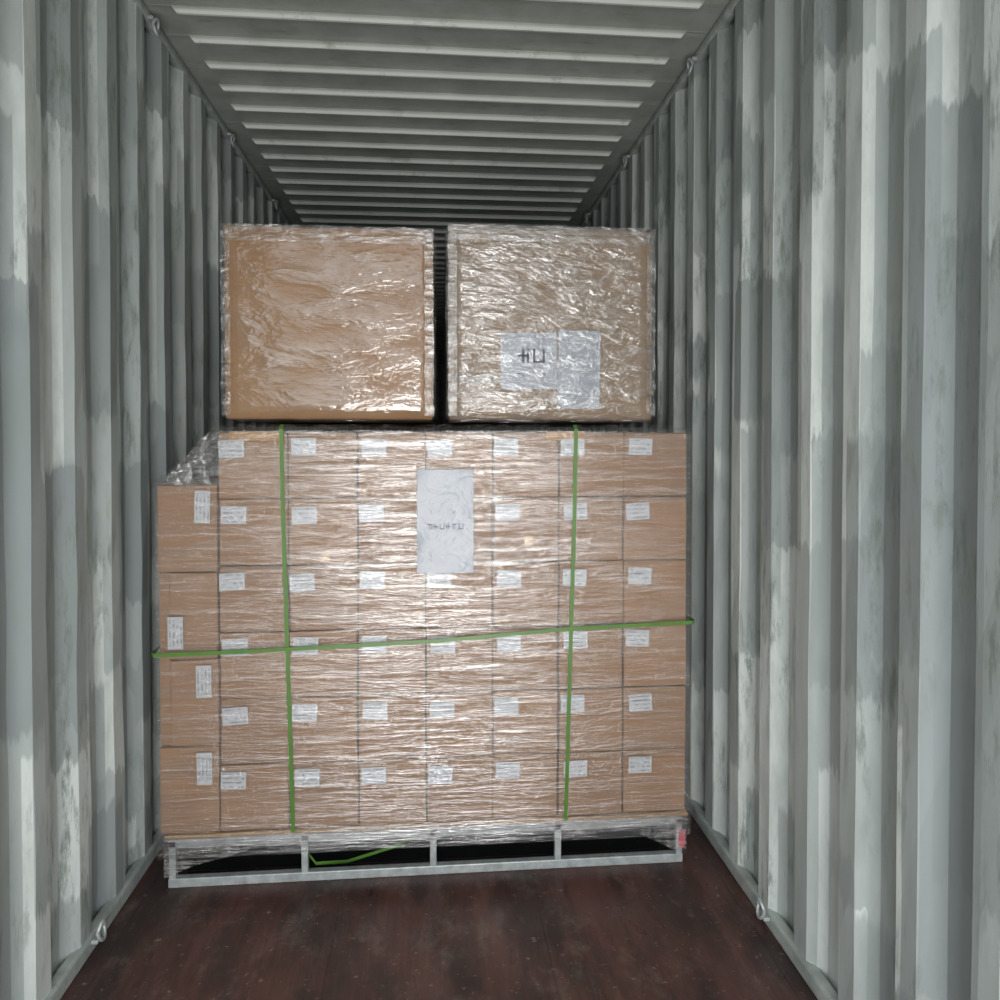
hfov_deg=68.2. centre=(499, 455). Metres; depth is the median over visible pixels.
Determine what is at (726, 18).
trim
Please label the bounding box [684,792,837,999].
baseboard
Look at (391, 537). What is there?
cartons
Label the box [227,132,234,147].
ring
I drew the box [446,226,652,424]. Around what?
carton
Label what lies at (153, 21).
ring
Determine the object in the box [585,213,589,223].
ring
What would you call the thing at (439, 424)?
wall
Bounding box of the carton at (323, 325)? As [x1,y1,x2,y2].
[223,225,433,423]
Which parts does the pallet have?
frame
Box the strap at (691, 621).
[151,614,693,657]
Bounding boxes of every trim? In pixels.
[130,0,292,226]
[577,0,738,228]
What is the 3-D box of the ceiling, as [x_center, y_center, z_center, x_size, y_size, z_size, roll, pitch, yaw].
[-0.534,-1.588,6.125,2.045,0.025,11.799,0,1,-5]
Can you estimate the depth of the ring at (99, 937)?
2.08 m
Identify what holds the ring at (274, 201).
attached to the wall at (119, 190)
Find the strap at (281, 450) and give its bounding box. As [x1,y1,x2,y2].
[279,425,331,832]
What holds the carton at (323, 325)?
on the cartons at (391, 537)
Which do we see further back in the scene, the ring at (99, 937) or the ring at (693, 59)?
the ring at (693, 59)
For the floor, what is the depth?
2.16 m
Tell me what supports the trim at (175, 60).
attached to the wall at (119, 190)
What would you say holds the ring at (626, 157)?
attached to the wall at (819, 197)
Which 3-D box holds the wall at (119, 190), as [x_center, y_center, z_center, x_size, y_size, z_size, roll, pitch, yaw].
[-1.536,-0.139,6.127,0.040,2.920,11.884,0,1,-5]
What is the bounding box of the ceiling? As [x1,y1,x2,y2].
[142,0,730,349]
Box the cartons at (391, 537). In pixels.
[157,431,685,832]
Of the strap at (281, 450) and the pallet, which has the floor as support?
the pallet
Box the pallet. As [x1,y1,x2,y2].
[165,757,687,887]
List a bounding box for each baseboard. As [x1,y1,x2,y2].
[44,826,166,999]
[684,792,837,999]
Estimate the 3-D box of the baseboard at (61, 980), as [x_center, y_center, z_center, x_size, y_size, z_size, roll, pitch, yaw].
[-1.518,1.297,6.069,0.034,0.050,11.700,0,1,-5]
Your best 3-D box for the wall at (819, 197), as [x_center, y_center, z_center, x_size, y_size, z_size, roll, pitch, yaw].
[0.457,-0.143,6.303,0.040,2.920,11.883,0,1,-5]
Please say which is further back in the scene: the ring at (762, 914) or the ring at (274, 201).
the ring at (274, 201)
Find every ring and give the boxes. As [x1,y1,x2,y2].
[91,917,106,944]
[147,15,159,37]
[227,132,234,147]
[272,199,277,210]
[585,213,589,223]
[623,155,629,168]
[687,56,696,75]
[756,896,769,921]
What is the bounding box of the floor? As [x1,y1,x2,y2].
[60,805,817,999]
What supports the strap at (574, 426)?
attached to the cartons at (391, 537)
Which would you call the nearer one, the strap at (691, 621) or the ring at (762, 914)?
the ring at (762, 914)
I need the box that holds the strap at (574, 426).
[531,425,577,819]
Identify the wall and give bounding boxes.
[0,0,372,999]
[373,349,496,433]
[497,0,999,999]
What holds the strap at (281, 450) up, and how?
attached to the cartons at (391, 537)

